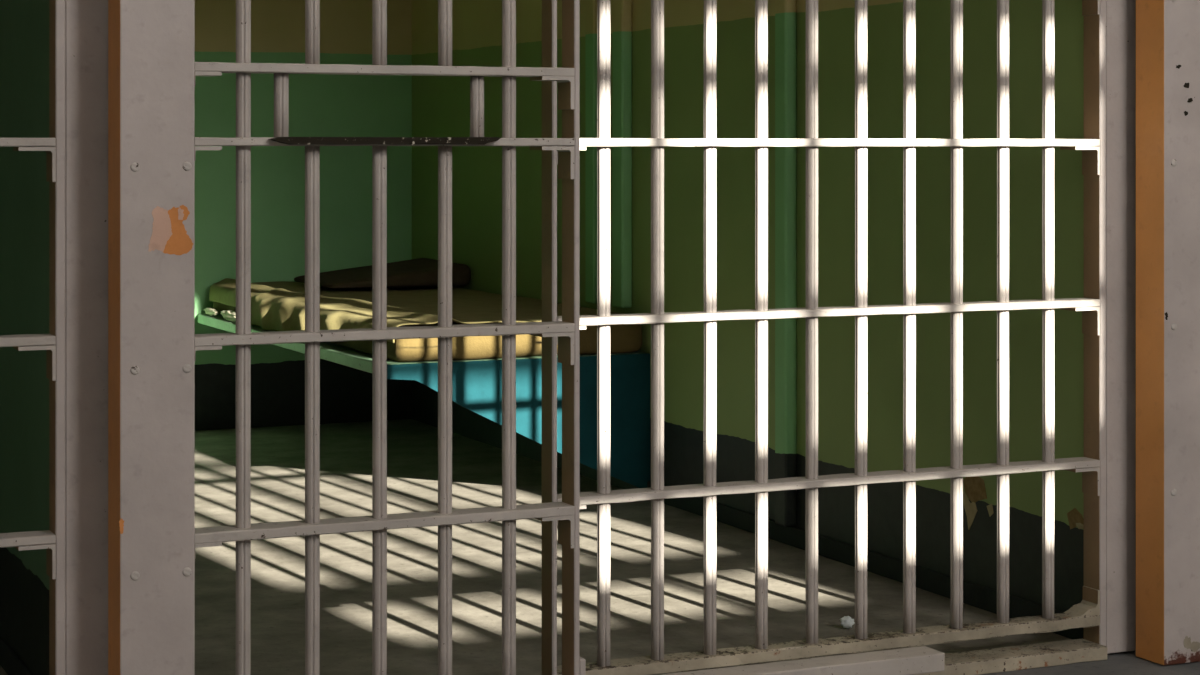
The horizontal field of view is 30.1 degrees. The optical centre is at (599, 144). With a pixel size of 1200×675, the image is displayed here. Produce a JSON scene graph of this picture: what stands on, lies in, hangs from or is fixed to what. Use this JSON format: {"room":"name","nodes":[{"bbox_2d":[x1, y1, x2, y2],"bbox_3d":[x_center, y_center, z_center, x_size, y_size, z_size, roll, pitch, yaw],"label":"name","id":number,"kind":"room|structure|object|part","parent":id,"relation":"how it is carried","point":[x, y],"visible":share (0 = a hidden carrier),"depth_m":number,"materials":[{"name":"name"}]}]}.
{"room":"prison interior","nodes":[
{"label":"prison interior","id":0,"kind":"room"},
{"bbox_2d":[0,0,48,674],"bbox_3d":[-2.106,-0.010,7.121,0.160,2.620,5.275,0,0,-24],"label":"wall","id":1,"kind":"structure","parent":0,"point":[24,24],"depth_m":5.33,"materials":[{"name":"green paint"}]},
{"bbox_2d":[0,636,32,674],"bbox_3d":[-2.186,1.268,7.087,0.012,0.063,5.269,0,0,-24],"label":"baseboard","id":2,"kind":"structure","parent":1,"relation":"attached to","point":[10,662],"depth_m":5.43,"materials":[{"name":"black"}]},
{"bbox_2d":[195,0,411,430],"bbox_3d":[-2.260,-0.010,10.059,10.460,3.020,0.200,0,0,-24],"label":"wall","id":3,"kind":"structure","parent":0,"point":[320,105],"depth_m":10.33,"materials":[{"name":"green paint"}]},
{"bbox_2d":[0,419,1199,674],"bbox_3d":[0.425,1.400,4.168,18.000,0.200,12.750,0,0,-24],"label":"floor","id":4,"kind":"structure","parent":0,"point":[277,452],"depth_m":6.67,"materials":[{"name":"concrete"}]},
{"bbox_2d":[0,0,107,674],"bbox_3d":[-1.773,0.020,4.328,1.634,2.560,0.078,0,0,-24],"label":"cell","id":5,"kind":"object","parent":4,"relation":"on","point":[75,542],"visible":0.99,"depth_m":4.61,"materials":[{"name":"grey paint"}]},
{"bbox_2d":[662,646,944,674],"bbox_3d":[-0.021,1.258,4.975,1.812,0.096,0.090,0,0,-24],"label":"threshold","id":6,"kind":"object","parent":4,"relation":"on","point":[923,659],"visible":1,"depth_m":5.23,"materials":[{"name":"paint"}]},
{"bbox_2d":[108,0,585,674],"bbox_3d":[-0.520,0.022,4.748,1.029,2.562,0.135,0,0,-24],"label":"gate","id":7,"kind":"object","parent":6,"relation":"on","point":[153,537],"visible":1,"depth_m":4.62,"materials":[{"name":"metal"}]},
{"bbox_2d":[119,518,123,533],"bbox_3d":[-0.965,0.768,4.496,0.011,0.032,0.001,0,0,-25],"label":"peeled paint patch","id":8,"kind":"object","parent":7,"relation":"attached to","point":[121,520],"depth_m":4.50,"materials":[{"name":"orange paint"}]},
{"bbox_3d":[-0.922,0.022,4.578,0.154,2.564,0.114,0,0,-25],"label":"door plate","id":9,"kind":"part","parent":7,"relation":"part of","materials":[{"name":"paint"}]},
{"bbox_3d":[-0.668,-0.082,4.671,0.031,0.140,0.031,0,0,-25],"label":"slot post","id":10,"kind":"part","parent":7,"relation":"part of","materials":[{"name":"grey metal"}]},
{"bbox_3d":[-0.268,-0.082,4.853,0.031,0.140,0.031,0,0,-25],"label":"slot post","id":11,"kind":"part","parent":7,"relation":"part of","materials":[{"name":"grey metal"}]},
{"bbox_2d":[840,616,854,628],"bbox_3d":[0.665,1.282,5.987,0.045,0.036,0.030,0,0,-24],"label":"paper scrap","id":12,"kind":"object","parent":4,"relation":"on","point":[847,622],"visible":1,"depth_m":5.98,"materials":[{"name":"white paper"}]},
{"bbox_2d":[914,639,1106,674],"bbox_3d":[0.182,1.289,5.207,2.380,0.037,0.107,0,0,-24],"label":"trim","id":13,"kind":"structure","parent":4,"relation":"on","point":[1055,653],"depth_m":5.58,"materials":[{"name":"paint"}]},
{"bbox_2d":[542,0,1135,674],"bbox_3d":[0.622,0.020,5.419,1.634,2.560,0.078,0,0,-24],"label":"bars","id":14,"kind":"object","parent":13,"relation":"on","point":[1106,612],"visible":0.99,"depth_m":5.41,"materials":[{"name":"grey paint"}]},
{"bbox_3d":[0.576,1.182,5.397,1.506,0.093,0.068,0,0,-25],"label":"rail","id":15,"kind":"part","parent":14,"relation":"part of","materials":[{"name":"metal"}]},
{"bbox_2d":[1136,0,1199,665],"bbox_3d":[1.861,0.022,5.833,1.027,2.562,0.135,0,0,-24],"label":"wall","id":16,"kind":"structure","parent":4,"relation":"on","point":[1167,31],"depth_m":5.61,"materials":[{"name":"grey paint"}]},
{"bbox_2d":[412,0,1083,611],"bbox_3d":[0.271,-0.010,8.205,0.166,2.620,5.275,0,0,-24],"label":"wall","id":17,"kind":"structure","parent":0,"point":[440,104],"depth_m":6.97,"materials":[{"name":"green paint"}]},
{"bbox_2d":[198,313,649,487],"bbox_3d":[-0.826,1.022,9.173,1.038,0.511,2.599,0,0,-24],"label":"bunk","id":18,"kind":"object","parent":17,"relation":"attached to","point":[476,384],"visible":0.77,"depth_m":8.10,"materials":[{"name":"green paint"}]},
{"bbox_2d":[204,308,217,315],"bbox_3d":[-1.743,0.748,9.990,0.030,0.036,0.217,0,0,-24],"label":"sheet corner","id":19,"kind":"object","parent":18,"relation":"on","point":[210,311],"visible":1,"depth_m":9.96,"materials":[{"name":"white fabric"}]},
{"bbox_2d":[220,310,235,321],"bbox_3d":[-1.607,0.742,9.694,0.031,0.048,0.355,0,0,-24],"label":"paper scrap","id":20,"kind":"object","parent":18,"relation":"on","point":[230,315],"visible":0.84,"depth_m":9.68,"materials":[{"name":"white paper"}]},
{"bbox_2d":[213,302,641,361],"bbox_3d":[-0.798,0.704,9.166,0.967,0.122,2.575,0,0,-24],"label":"mattress","id":21,"kind":"object","parent":18,"relation":"on","point":[624,338],"visible":0.12,"depth_m":8.00,"materials":[{"name":"fabric"}]},
{"bbox_2d":[209,278,621,342],"bbox_3d":[-0.826,0.684,9.159,0.993,0.159,2.528,0,0,-24],"label":"blanket","id":22,"kind":"object","parent":21,"relation":"on","point":[279,305],"visible":0.65,"depth_m":8.95,"materials":[{"name":"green fabric"}]},
{"bbox_2d":[294,258,470,288],"bbox_3d":[-0.974,0.573,9.944,0.652,0.106,0.593,0,0,-24],"label":"pillow","id":23,"kind":"object","parent":22,"relation":"on","point":[417,272],"visible":0.73,"depth_m":9.77,"materials":[{"name":"brown fabric"}]},
{"bbox_2d":[585,0,596,303],"bbox_3d":[-0.022,-0.355,8.607,0.044,1.930,0.080,0,0,-24],"label":"trim","id":24,"kind":"structure","parent":17,"relation":"attached to","point":[590,5],"depth_m":8.58,"materials":[{"name":"green paint"}]},
{"bbox_2d":[613,0,631,307],"bbox_3d":[0.084,-0.355,8.375,0.044,1.930,0.090,0,0,-24],"label":"trim","id":25,"kind":"structure","parent":17,"relation":"attached to","point":[622,9],"depth_m":8.34,"materials":[{"name":"green paint"}]},
{"bbox_2d":[775,0,796,526],"bbox_3d":[0.603,-0.043,7.235,0.044,2.554,0.075,0,0,-24],"label":"trim","id":26,"kind":"structure","parent":17,"relation":"attached to","point":[785,10],"depth_m":7.20,"materials":[{"name":"green paint"}]},
{"bbox_2d":[647,481,1083,638],"bbox_3d":[0.732,1.268,6.992,0.012,0.063,2.675,0,0,-24],"label":"baseboard","id":27,"kind":"structure","parent":17,"relation":"attached to","point":[975,595],"depth_m":6.73,"materials":[{"name":"black"}]}
]}

